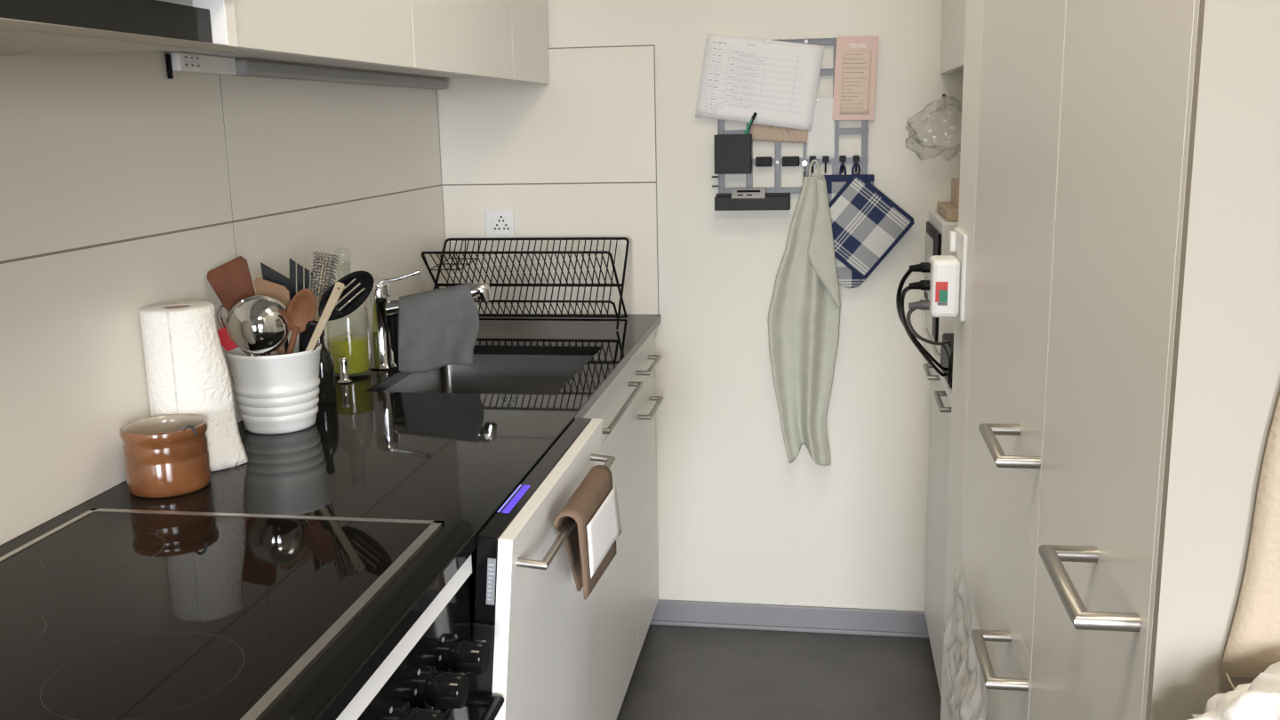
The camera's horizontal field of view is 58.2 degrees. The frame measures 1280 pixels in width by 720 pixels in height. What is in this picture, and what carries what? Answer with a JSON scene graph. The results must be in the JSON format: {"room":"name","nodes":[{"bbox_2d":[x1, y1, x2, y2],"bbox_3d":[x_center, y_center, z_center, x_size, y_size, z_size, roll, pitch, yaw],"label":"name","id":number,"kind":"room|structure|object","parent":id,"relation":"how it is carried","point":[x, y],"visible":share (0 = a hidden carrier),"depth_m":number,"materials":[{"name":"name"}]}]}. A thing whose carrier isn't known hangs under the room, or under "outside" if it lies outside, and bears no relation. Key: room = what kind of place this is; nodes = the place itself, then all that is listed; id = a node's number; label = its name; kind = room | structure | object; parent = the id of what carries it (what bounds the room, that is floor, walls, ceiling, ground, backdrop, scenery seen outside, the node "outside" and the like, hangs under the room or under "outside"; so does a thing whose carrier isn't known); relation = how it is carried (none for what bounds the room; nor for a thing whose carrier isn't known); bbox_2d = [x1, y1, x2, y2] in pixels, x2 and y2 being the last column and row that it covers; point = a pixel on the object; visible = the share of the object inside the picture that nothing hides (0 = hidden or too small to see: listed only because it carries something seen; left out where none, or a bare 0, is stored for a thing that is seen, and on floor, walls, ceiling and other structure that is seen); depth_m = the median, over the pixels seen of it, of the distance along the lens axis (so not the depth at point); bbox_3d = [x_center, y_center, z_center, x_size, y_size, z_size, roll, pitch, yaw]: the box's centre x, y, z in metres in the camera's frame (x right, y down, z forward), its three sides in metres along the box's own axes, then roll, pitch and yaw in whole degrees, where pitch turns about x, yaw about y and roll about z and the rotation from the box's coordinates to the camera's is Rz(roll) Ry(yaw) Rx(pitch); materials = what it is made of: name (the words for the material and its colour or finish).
{"room":"kitchen","nodes":[
{"label":"kitchen","id":0,"kind":"room"},
{"bbox_2d":[436,0,963,611],"bbox_3d":[0.389,-0.434,3.063,1.880,2.420,0.100,1,12,9],"label":"wall","id":1,"kind":"structure","parent":0,"point":[739,522],"depth_m":3.09,"materials":[{"name":"white paint"}]},
{"bbox_2d":[404,0,549,84],"bbox_3d":[-0.433,-1.133,2.804,0.318,0.894,0.357,1,12,9],"label":"upper cabinet","id":2,"kind":"object","parent":1,"relation":"attached to","point":[529,19],"visible":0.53,"depth_m":2.84,"materials":[{"name":"beige laminate"}]},
{"bbox_2d":[484,209,514,238],"bbox_3d":[-0.383,-0.369,3.137,0.081,0.081,0.011,1,12,9],"label":"wall socket","id":3,"kind":"object","parent":1,"relation":"attached to","point":[499,223],"visible":0.94,"depth_m":3.13,"materials":[{"name":"white plastic"}]},
{"bbox_2d":[437,44,658,314],"bbox_3d":[-0.248,-0.474,3.103,0.592,0.708,0.007,1,12,9],"label":"backsplash panel","id":4,"kind":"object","parent":1,"relation":"attached to","point":[573,155],"depth_m":3.09,"materials":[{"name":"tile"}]},
{"bbox_2d":[649,599,928,638],"bbox_3d":[0.401,0.728,3.244,0.815,0.072,0.019,1,12,9],"label":"baseboard","id":5,"kind":"structure","parent":1,"relation":"attached to","point":[669,612],"depth_m":3.24,"materials":[{"name":"grey"}]},
{"bbox_2d":[712,37,868,193],"bbox_3d":[0.385,-0.625,2.964,0.402,0.390,0.014,1,12,9],"label":"grid","id":6,"kind":"object","parent":1,"relation":"attached to","point":[863,131],"visible":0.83,"depth_m":2.97,"materials":[{"name":"grey metal"}]},
{"bbox_2d":[713,134,751,174],"bbox_3d":[0.241,-0.533,2.975,0.094,0.099,0.047,1,12,9],"label":"pencil holder","id":7,"kind":"object","parent":6,"relation":"attached to","point":[732,152],"visible":1,"depth_m":2.95,"materials":[{"name":"black paint"}]},
{"bbox_2d":[744,112,757,134],"bbox_3d":[0.262,-0.562,2.965,0.080,0.150,0.011,1,12,13],"label":"pen","id":8,"kind":"object","parent":7,"relation":"in","point":[755,114],"visible":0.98,"depth_m":2.95,"materials":[{"name":"green plastic"}]},
{"bbox_2d":[714,192,790,210],"bbox_3d":[0.293,-0.411,2.992,0.193,0.041,0.047,1,12,9],"label":"tray","id":9,"kind":"object","parent":6,"relation":"attached to","point":[772,201],"visible":0.99,"depth_m":2.97,"materials":[{"name":"black paint"}]},
{"bbox_2d":[731,188,765,199],"bbox_3d":[0.281,-0.431,2.978,0.086,0.026,0.029,1,12,9],"label":"metal tin","id":10,"kind":"object","parent":9,"relation":"in","point":[737,193],"visible":1,"depth_m":2.97,"materials":[{"name":"grey metal"}]},
{"bbox_2d":[695,32,823,130],"bbox_3d":[0.303,-0.711,2.942,0.328,0.249,0.007,1,12,9],"label":"paper schedule","id":11,"kind":"object","parent":6,"relation":"attached to","point":[778,81],"visible":1,"depth_m":2.94,"materials":[{"name":"white paper"}]},
{"bbox_2d":[755,156,771,167],"bbox_3d":[0.321,-0.514,2.985,0.041,0.025,0.010,1,12,9],"label":"clip","id":12,"kind":"object","parent":6,"relation":"attached to","point":[760,161],"visible":1,"depth_m":2.98,"materials":[{"name":"black plastic"}]},
{"bbox_2d":[750,123,807,143],"bbox_3d":[0.362,-0.608,2.962,0.154,0.102,0.001,1,12,9],"label":"card","id":13,"kind":"object","parent":6,"relation":"attached to","point":[760,132],"visible":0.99,"depth_m":2.97,"materials":[{"name":"beige paper"}]},
{"bbox_2d":[782,156,799,166],"bbox_3d":[0.390,-0.513,2.974,0.044,0.025,0.010,1,12,9],"label":"clip","id":14,"kind":"object","parent":6,"relation":"attached to","point":[787,161],"visible":1,"depth_m":2.97,"materials":[{"name":"black plastic"}]},
{"bbox_2d":[801,160,807,176],"bbox_3d":[0.423,-0.492,2.963,0.012,0.039,0.030,1,12,9],"label":"chrome hook","id":15,"kind":"object","parent":6,"relation":"attached to","point":[804,163],"visible":1,"depth_m":2.97,"materials":[{"name":"white metal"}]},
{"bbox_2d":[809,156,815,173],"bbox_3d":[0.444,-0.501,2.957,0.016,0.044,0.031,1,12,9],"label":"hook","id":16,"kind":"object","parent":6,"relation":"attached to","point":[812,158],"visible":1,"depth_m":2.96,"materials":[{"name":"black plastic"}]},
{"bbox_2d":[768,159,841,465],"bbox_3d":[0.432,-0.112,3.008,0.189,0.811,0.066,2,12,14],"label":"linen towel","id":17,"kind":"object","parent":16,"relation":"hanging from","point":[804,315],"visible":1,"depth_m":3.01,"materials":[{"name":"fabric"}]},
{"bbox_2d":[805,97,834,159],"bbox_3d":[0.462,-0.593,2.947,0.074,0.157,0.001,1,12,9],"label":"list","id":18,"kind":"object","parent":6,"relation":"attached to","point":[820,140],"visible":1,"depth_m":2.95,"materials":[{"name":"white paper"}]},
{"bbox_2d":[822,155,828,173],"bbox_3d":[0.476,-0.501,2.952,0.016,0.044,0.031,1,12,9],"label":"hook","id":19,"kind":"object","parent":6,"relation":"attached to","point":[825,158],"visible":1,"depth_m":2.95,"materials":[{"name":"black plastic"}]},
{"bbox_2d":[839,155,846,173],"bbox_3d":[0.519,-0.500,2.945,0.016,0.044,0.031,1,12,9],"label":"hook","id":20,"kind":"object","parent":6,"relation":"attached to","point":[842,158],"visible":1,"depth_m":2.95,"materials":[{"name":"black plastic"}]},
{"bbox_2d":[823,163,874,288],"bbox_3d":[0.538,-0.346,2.978,0.130,0.324,0.021,1,12,9],"label":"oven mitt","id":21,"kind":"object","parent":20,"relation":"hanging from","point":[847,277],"visible":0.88,"depth_m":2.96,"materials":[{"name":"blue fabric"}]},
{"bbox_2d":[832,35,878,119],"bbox_3d":[0.543,-0.711,2.906,0.111,0.208,0.008,1,12,9],"label":"notepad","id":22,"kind":"object","parent":6,"relation":"attached to","point":[856,57],"visible":1,"depth_m":2.90,"materials":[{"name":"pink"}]},
{"bbox_2d":[852,155,859,172],"bbox_3d":[0.552,-0.500,2.939,0.016,0.044,0.031,1,12,9],"label":"hook","id":23,"kind":"object","parent":6,"relation":"attached to","point":[856,158],"visible":1,"depth_m":2.94,"materials":[{"name":"black plastic"}]},
{"bbox_2d":[829,162,914,279],"bbox_3d":[0.566,-0.357,2.955,0.270,0.298,0.019,1,12,10],"label":"potholder","id":24,"kind":"object","parent":23,"relation":"hanging from","point":[867,225],"visible":0.93,"depth_m":2.95,"materials":[{"name":"blue fabric"}]},
{"bbox_2d":[616,624,941,719],"bbox_3d":[0.124,1.692,-0.999,2.900,0.080,8.900,1,12,9],"label":"floor","id":25,"kind":"structure","parent":0,"point":[680,672],"depth_m":2.98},
{"bbox_2d":[336,554,504,719],"bbox_3d":[-0.509,0.731,1.351,0.601,0.872,0.556,1,12,9],"label":"oven","id":26,"kind":"object","parent":25,"relation":"on","point":[430,673],"visible":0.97,"depth_m":1.32,"materials":[{"name":"black metal"}]},
{"bbox_2d":[467,416,615,719],"bbox_3d":[-0.391,0.600,1.911,0.653,0.896,0.615,1,12,9],"label":"dishwasher","id":27,"kind":"object","parent":25,"relation":"on","point":[525,603],"visible":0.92,"depth_m":1.67,"materials":[{"name":"beige laminate"}]},
{"bbox_2d":[467,548,476,639],"bbox_3d":[-0.478,0.562,1.917,0.478,0.772,0.595,1,12,9],"label":"tub","id":28,"kind":"object","parent":27,"relation":"in","point":[471,580],"depth_m":1.77,"materials":[{"name":"black plastic"}]},
{"bbox_2d":[487,563,494,600],"bbox_3d":[-0.194,0.289,1.496,0.012,0.051,0.001,1,12,9],"label":"print","id":29,"kind":"object","parent":27,"relation":"attached to","point":[490,566],"depth_m":1.50,"materials":[{"name":"grey"}]},
{"bbox_2d":[553,464,621,599],"bbox_3d":[-0.078,0.283,1.759,0.058,0.186,0.244,1,12,9],"label":"towel","id":30,"kind":"object","parent":27,"relation":"hanging from","point":[590,545],"visible":0.99,"depth_m":1.73,"materials":[{"name":"brown fabric"}]},
{"bbox_2d":[583,359,644,719],"bbox_3d":[-0.331,0.474,2.558,0.603,0.877,0.702,1,12,9],"label":"base cabinet","id":31,"kind":"object","parent":25,"relation":"on","point":[612,659],"visible":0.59,"depth_m":2.61,"materials":[{"name":"beige laminate"}]},
{"bbox_2d":[0,313,660,719],"bbox_3d":[-0.506,0.224,1.563,0.604,0.022,3.349,1,12,9],"label":"countertop","id":32,"kind":"structure","parent":31,"relation":"on","point":[454,459],"depth_m":1.78,"materials":[{"name":"black stone"}]},
{"bbox_2d":[119,414,211,498],"bbox_3d":[-0.696,0.137,1.693,0.121,0.104,0.121,1,12,9],"label":"ceramic pot","id":33,"kind":"object","parent":32,"relation":"on","point":[165,456],"visible":1,"depth_m":1.65,"materials":[{"name":"brown ceramic"}]},
{"bbox_2d":[139,300,248,471],"bbox_3d":[-0.701,0.041,1.788,0.129,0.252,0.108,7,15,36],"label":"roll","id":34,"kind":"object","parent":32,"relation":"on","point":[188,372],"visible":0.75,"depth_m":1.75,"materials":[{"name":"white paper"}]},
{"bbox_2d":[0,508,444,719],"bbox_3d":[-0.555,0.271,1.276,0.508,0.005,0.584,1,12,9],"label":"cooktop","id":35,"kind":"object","parent":32,"relation":"in","point":[106,613],"visible":1,"depth_m":1.26,"materials":[{"name":"black glass"}]},
{"bbox_2d":[225,338,321,434],"bbox_3d":[-0.637,0.047,2.023,0.160,0.142,0.160,1,12,9],"label":"pot","id":36,"kind":"object","parent":32,"relation":"on","point":[276,394],"visible":0.9,"depth_m":1.97,"materials":[{"name":"white ceramic"}]},
{"bbox_2d":[217,326,238,351],"bbox_3d":[-0.666,0.003,1.996,0.136,0.193,0.027,-5,12,-20],"label":"scraper","id":37,"kind":"object","parent":36,"relation":"in","point":[226,341],"visible":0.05,"depth_m":1.96,"materials":[{"name":"red plastic"}]},
{"bbox_2d":[206,256,265,356],"bbox_3d":[-0.674,-0.039,1.988,0.121,0.280,0.022,-4,12,-14],"label":"wooden turner","id":38,"kind":"object","parent":36,"relation":"in","point":[231,281],"visible":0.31,"depth_m":1.96,"materials":[{"name":"brown wood"}]},
{"bbox_2d":[216,304,257,356],"bbox_3d":[-0.689,-0.006,2.013,0.059,0.207,0.087,8,15,37],"label":"whisk","id":39,"kind":"object","parent":36,"relation":"in","point":[220,308],"visible":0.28,"depth_m":1.98,"materials":[{"name":"silver metal"}]},
{"bbox_2d":[226,295,290,356],"bbox_3d":[-0.633,-0.002,1.948,0.102,0.218,0.079,-11,16,-41],"label":"ladle","id":40,"kind":"object","parent":36,"relation":"in","point":[259,324],"visible":1,"depth_m":1.91,"materials":[{"name":"silver metal"}]},
{"bbox_2d":[254,277,290,355],"bbox_3d":[-0.628,-0.023,1.991,0.056,0.244,0.007,-5,12,-18],"label":"spatula","id":41,"kind":"object","parent":36,"relation":"in","point":[280,292],"visible":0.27,"depth_m":1.97,"materials":[{"name":"brown wood"}]},
{"bbox_2d":[260,262,289,353],"bbox_3d":[-0.629,-0.043,2.035,0.055,0.265,0.007,-6,12,-18],"label":"nylon turner","id":42,"kind":"object","parent":36,"relation":"in","point":[268,274],"visible":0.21,"depth_m":2.01,"materials":[{"name":"black plastic"}]},
{"bbox_2d":[285,288,316,354],"bbox_3d":[-0.602,-0.011,1.979,0.105,0.228,0.024,0,12,8],"label":"wooden spoon","id":43,"kind":"object","parent":36,"relation":"in","point":[301,308],"visible":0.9,"depth_m":1.96,"materials":[{"name":"brown wood"}]},
{"bbox_2d":[287,288,316,332],"bbox_3d":[-0.576,-0.086,1.962,0.046,0.082,0.014,16,18,-18],"label":"bowl","id":44,"kind":"object","parent":43,"relation":"on","point":[301,309],"depth_m":1.96,"materials":[{"name":"brown wood"}]},
{"bbox_2d":[289,257,312,351],"bbox_3d":[-0.592,-0.048,2.038,0.046,0.271,0.009,-5,12,-16],"label":"slotted turner","id":45,"kind":"object","parent":36,"relation":"in","point":[292,264],"visible":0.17,"depth_m":2.02,"materials":[{"name":"black plastic"}]},
{"bbox_2d":[301,320,318,351],"bbox_3d":[-0.582,0.012,2.002,0.075,0.169,0.022,6,14,32],"label":"vegetable peeler","id":46,"kind":"object","parent":36,"relation":"in","point":[310,326],"visible":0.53,"depth_m":1.97,"materials":[{"name":"black plastic"}]},
{"bbox_2d":[308,251,339,321],"bbox_3d":[-0.567,-0.051,2.030,0.099,0.281,0.043,0,12,6],"label":"grater","id":47,"kind":"object","parent":36,"relation":"in","point":[323,271],"visible":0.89,"depth_m":2.01,"materials":[{"name":"grey plastic"}]},
{"bbox_2d":[305,281,344,351],"bbox_3d":[-0.567,-0.021,1.979,0.155,0.234,0.013,3,13,21],"label":"wooden stick","id":48,"kind":"object","parent":36,"relation":"in","point":[339,287],"visible":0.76,"depth_m":1.95,"materials":[{"name":"brown wood"}]},
{"bbox_2d":[316,270,373,344],"bbox_3d":[-0.535,-0.028,1.984,0.176,0.256,0.019,1,12,11],"label":"slotted spoon","id":49,"kind":"object","parent":36,"relation":"in","point":[364,278],"visible":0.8,"depth_m":1.96,"materials":[{"name":"black plastic"}]},
{"bbox_2d":[317,328,336,404],"bbox_3d":[-0.609,0.010,2.197,0.048,0.143,0.048,1,12,9],"label":"bottle","id":50,"kind":"object","parent":32,"relation":"on","point":[327,386],"visible":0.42,"depth_m":2.19,"materials":[{"name":"black glass"}]},
{"bbox_2d":[337,356,351,383],"bbox_3d":[-0.610,0.020,2.372,0.030,0.053,0.030,1,12,9],"label":"handle","id":51,"kind":"object","parent":32,"relation":"on","point":[343,361],"visible":1,"depth_m":2.37,"materials":[{"name":"silver metal"}]},
{"bbox_2d":[326,247,371,376],"bbox_3d":[-0.618,-0.103,2.423,0.087,0.270,0.087,1,12,9],"label":"soap bottle","id":52,"kind":"object","parent":32,"relation":"on","point":[356,348],"visible":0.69,"depth_m":2.41,"materials":[{"name":"clear glass"}]},
{"bbox_2d":[392,316,398,363],"bbox_3d":[-0.530,-0.057,2.556,0.048,0.124,0.048,1,12,9],"label":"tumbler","id":53,"kind":"object","parent":32,"relation":"on","point":[395,320],"visible":0.12,"depth_m":2.54,"materials":[{"name":"black plastic"}]},
{"bbox_2d":[367,269,491,369],"bbox_3d":[-0.458,-0.091,2.499,0.270,0.212,0.061,-2,12,-2],"label":"tap","id":54,"kind":"object","parent":32,"relation":"on","point":[382,308],"visible":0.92,"depth_m":2.48,"materials":[{"name":"silver metal"}]},
{"bbox_2d":[398,282,479,373],"bbox_3d":[-0.437,-0.070,2.501,0.178,0.189,0.070,-2,12,-5],"label":"cloth","id":55,"kind":"object","parent":54,"relation":"hanging from","point":[437,328],"visible":1,"depth_m":2.48,"materials":[{"name":"grey fabric"}]},
{"bbox_2d":[383,353,593,394],"bbox_3d":[-0.316,0.121,2.516,0.431,0.170,0.527,1,12,9],"label":"sink","id":56,"kind":"object","parent":32,"relation":"in","point":[516,374],"visible":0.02,"depth_m":2.75,"materials":[{"name":"metal"}]},
{"bbox_2d":[421,237,629,329],"bbox_3d":[-0.294,-0.200,2.999,0.509,0.214,0.231,1,12,9],"label":"dish rack","id":57,"kind":"object","parent":32,"relation":"on","point":[617,315],"visible":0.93,"depth_m":2.97,"materials":[{"name":"black metal"}]},
{"bbox_2d":[631,330,663,658],"bbox_3d":[-0.245,0.363,3.082,0.603,0.877,0.381,1,12,9],"label":"base cabinet","id":58,"kind":"object","parent":25,"relation":"on","point":[644,362],"visible":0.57,"depth_m":3.01,"materials":[{"name":"beige laminate"}]},
{"bbox_2d":[922,361,947,679],"bbox_3d":[0.997,0.398,2.876,0.589,0.843,0.401,1,12,9],"label":"base cabinet","id":59,"kind":"object","parent":25,"relation":"on","point":[938,427],"visible":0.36,"depth_m":2.89,"materials":[{"name":"beige laminate"}]},
{"bbox_2d":[933,391,951,697],"bbox_3d":[0.903,0.520,2.299,0.589,0.843,0.789,1,12,9],"label":"base cabinet","id":60,"kind":"object","parent":25,"relation":"on","point":[937,394],"visible":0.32,"depth_m":2.66,"materials":[{"name":"beige laminate"}]},
{"bbox_2d":[921,328,951,403],"bbox_3d":[0.933,0.054,2.405,0.577,0.022,1.193,1,12,9],"label":"countertop","id":61,"kind":"structure","parent":60,"relation":"on","point":[932,348],"depth_m":2.69,"materials":[{"name":"white"}]},
{"bbox_2d":[923,209,958,353],"bbox_3d":[0.886,-0.194,2.781,0.362,0.312,0.363,1,12,9],"label":"microwave oven","id":62,"kind":"object","parent":61,"relation":"on","point":[938,228],"visible":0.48,"depth_m":2.66,"materials":[{"name":"white plastic"}]},
{"bbox_2d":[936,201,958,221],"bbox_3d":[0.857,-0.352,2.714,0.282,0.026,0.260,1,12,9],"label":"cutting board","id":63,"kind":"object","parent":62,"relation":"on","point":[949,212],"visible":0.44,"depth_m":2.66,"materials":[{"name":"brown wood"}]},
{"bbox_2d":[950,178,959,207],"bbox_3d":[0.806,-0.396,2.718,0.127,0.059,0.150,1,12,9],"label":"carton","id":64,"kind":"object","parent":63,"relation":"on","point":[955,182],"visible":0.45,"depth_m":2.71,"materials":[{"name":"beige cardboard"}]},
{"bbox_2d":[940,333,953,388],"bbox_3d":[0.705,0.001,2.428,0.122,0.082,0.195,1,12,9],"label":"appliance","id":65,"kind":"object","parent":61,"relation":"on","point":[947,350],"visible":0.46,"depth_m":2.40,"materials":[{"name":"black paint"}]},
{"bbox_2d":[940,344,950,383],"bbox_3d":[0.646,0.004,2.438,0.002,0.054,0.175,1,12,9],"label":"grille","id":66,"kind":"object","parent":65,"relation":"attached to","point":[945,349],"depth_m":2.40,"materials":[{"name":"plastic"}]},
{"bbox_2d":[961,0,1067,719],"bbox_3d":[0.708,-0.068,1.283,0.667,2.414,0.564,1,12,9],"label":"tall cabinet","id":67,"kind":"object","parent":25,"relation":"on","point":[1023,41],"visible":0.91,"depth_m":1.25,"materials":[{"name":"beige laminate"}]},
{"bbox_2d":[944,554,987,719],"bbox_3d":[0.415,0.520,1.499,0.026,0.467,0.317,1,12,9],"label":"bag","id":68,"kind":"object","parent":67,"relation":"hanging from","point":[965,697],"visible":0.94,"depth_m":1.50,"materials":[{"name":"white plastic"}]},
{"bbox_2d":[1029,0,1195,719],"bbox_3d":[0.634,0.028,0.831,0.667,2.414,0.366,1,12,9],"label":"tall cabinet","id":69,"kind":"object","parent":25,"relation":"on","point":[1126,71],"visible":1,"depth_m":0.82,"materials":[{"name":"beige laminate"}]},
{"bbox_2d":[1141,0,1199,719],"bbox_3d":[0.625,0.066,0.646,0.626,2.414,0.007,1,12,9],"label":"panel","id":70,"kind":"object","parent":25,"relation":"on","point":[1196,3],"visible":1,"depth_m":0.68,"materials":[{"name":"white paint"}]},
{"bbox_2d":[940,0,983,719],"bbox_3d":[0.792,-0.150,1.654,0.630,2.420,0.211,1,12,9],"label":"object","id":71,"kind":"structure","parent":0,"point":[973,8],"depth_m":1.71,"materials":[{"name":"white paint"}]},
{"bbox_2d":[948,227,967,321],"bbox_3d":[0.477,-0.131,1.736,0.016,0.127,0.130,1,12,9],"label":"wall socket","id":72,"kind":"object","parent":71,"relation":"attached to","point":[957,239],"visible":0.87,"depth_m":1.68,"materials":[{"name":"white plastic"}]},
{"bbox_2d":[928,255,960,317],"bbox_3d":[0.454,-0.110,1.720,0.041,0.086,0.066,1,12,9],"label":"plug adapter","id":73,"kind":"object","parent":72,"relation":"attached to","point":[944,275],"visible":0.97,"depth_m":1.69,"materials":[{"name":"white plastic"}]},
{"bbox_2d":[896,262,947,370],"bbox_3d":[0.507,-0.063,2.059,0.062,0.303,0.653,3,12,18],"label":"power cable","id":74,"kind":"object","parent":73,"relation":"attached to","point":[923,267],"visible":0.81,"depth_m":1.77,"materials":[{"name":"black plastic"}]},
{"bbox_2d":[899,280,945,376],"bbox_3d":[0.513,-0.045,2.074,0.055,0.292,0.687,3,12,17],"label":"power cable","id":75,"kind":"object","parent":73,"relation":"attached to","point":[923,284],"visible":0.97,"depth_m":1.84,"materials":[{"name":"black plastic"}]},
{"bbox_2d":[905,299,950,344],"bbox_3d":[0.520,-0.063,2.073,0.045,0.196,0.698,3,12,18],"label":"power cable","id":76,"kind":"object","parent":73,"relation":"attached to","point":[922,304],"visible":1,"depth_m":1.79,"materials":[{"name":"grey plastic"}]},
{"bbox_2d":[1145,0,1279,719],"bbox_3d":[1.030,0.070,0.571,1.450,2.420,0.010,1,12,9],"label":"wall partition","id":77,"kind":"structure","parent":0,"point":[1225,392],"depth_m":0.66,"materials":[{"name":"beige paint"}]},
{"bbox_2d":[1218,395,1279,689],"bbox_3d":[0.497,-0.121,0.592,0.315,0.699,0.024,2,12,14],"label":"curtain","id":78,"kind":"object","parent":77,"relation":"hanging from","point":[1253,643],"visible":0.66,"depth_m":0.68,"materials":[{"name":"beige fabric"}]},
{"bbox_2d":[1186,661,1279,719],"bbox_3d":[0.412,0.250,0.651,0.222,0.169,0.105,1,12,9],"label":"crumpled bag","id":79,"kind":"object","parent":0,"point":[1260,700],"visible":1,"depth_m":0.65,"materials":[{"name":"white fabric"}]},
{"bbox_3d":[-1.284,0.451,-1.030,0.100,2.420,8.900,1,12,9],"label":"wall","id":80,"kind":"structure","parent":0,"visible":0},
{"bbox_2d":[0,50,447,544],"bbox_3d":[-0.813,-0.130,1.508,0.007,0.705,3.391,1,12,9],"label":"backsplash","id":81,"kind":"structure","parent":80,"relation":"attached to","point":[124,183],"depth_m":1.76,"materials":[{"name":"tile"}]},
{"bbox_2d":[156,0,414,68],"bbox_3d":[-0.620,-0.891,1.661,0.318,0.894,0.669,1,12,9],"label":"upper cabinet","id":82,"kind":"object","parent":80,"relation":"attached to","point":[373,32],"visible":0.47,"depth_m":1.72,"materials":[{"name":"beige laminate"}]},
{"bbox_2d":[275,0,513,79],"bbox_3d":[-0.514,-1.028,2.308,0.318,0.894,0.667,1,12,9],"label":"upper cabinet","id":83,"kind":"object","parent":80,"relation":"attached to","point":[466,37],"visible":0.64,"depth_m":2.32,"materials":[{"name":"beige laminate"}]},
{"bbox_2d":[165,52,449,89],"bbox_3d":[-0.630,-0.599,2.446,0.044,0.041,1.288,1,12,9],"label":"light bar","id":84,"kind":"object","parent":83,"relation":"attached to","point":[175,61],"visible":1,"depth_m":2.17,"materials":[{"name":"white plastic"}]},
{"bbox_2d":[168,52,236,74],"bbox_3d":[-0.727,-0.493,1.918,0.022,0.029,0.182,1,12,9],"label":"socket","id":85,"kind":"object","parent":84,"relation":"attached to","point":[177,61],"depth_m":1.89,"materials":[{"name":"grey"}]},
{"bbox_3d":[-0.710,-0.784,1.011,0.350,0.836,0.650,1,12,9],"label":"upper cabinet","id":86,"kind":"object","parent":80,"relation":"attached to","visible":0},
{"bbox_2d":[0,0,238,55],"bbox_3d":[-0.706,-0.342,1.103,0.339,0.069,0.649,1,12,9],"label":"extractor hood","id":87,"kind":"object","parent":86,"relation":"attached to","point":[27,27],"visible":1,"depth_m":1.23,"materials":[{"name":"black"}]},
{"bbox_3d":[1.180,-0.181,1.769,0.100,2.420,2.454,1,12,9],"label":"wall","id":88,"kind":"structure","parent":0,"visible":0},
{"bbox_2d":[940,0,966,73],"bbox_3d":[0.923,-1.030,2.178,0.552,0.894,1.193,1,12,9],"label":"upper cabinet","id":89,"kind":"object","parent":88,"relation":"attached to","point":[953,30],"visible":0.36,"depth_m":2.61,"materials":[{"name":"beige laminate"}]},
{"bbox_3d":[0.763,-0.665,2.892,0.008,0.008,0.019,1,12,9],"label":"nail","id":90,"kind":"object","parent":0,"visible":0},
{"bbox_2d":[905,97,961,160],"bbox_3d":[0.760,-0.577,2.861,0.197,0.162,0.102,1,12,9],"label":"plastic bag","id":91,"kind":"object","parent":90,"relation":"hanging from","point":[954,98],"visible":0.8,"depth_m":2.87,"materials":[{"name":"clear plastic"}]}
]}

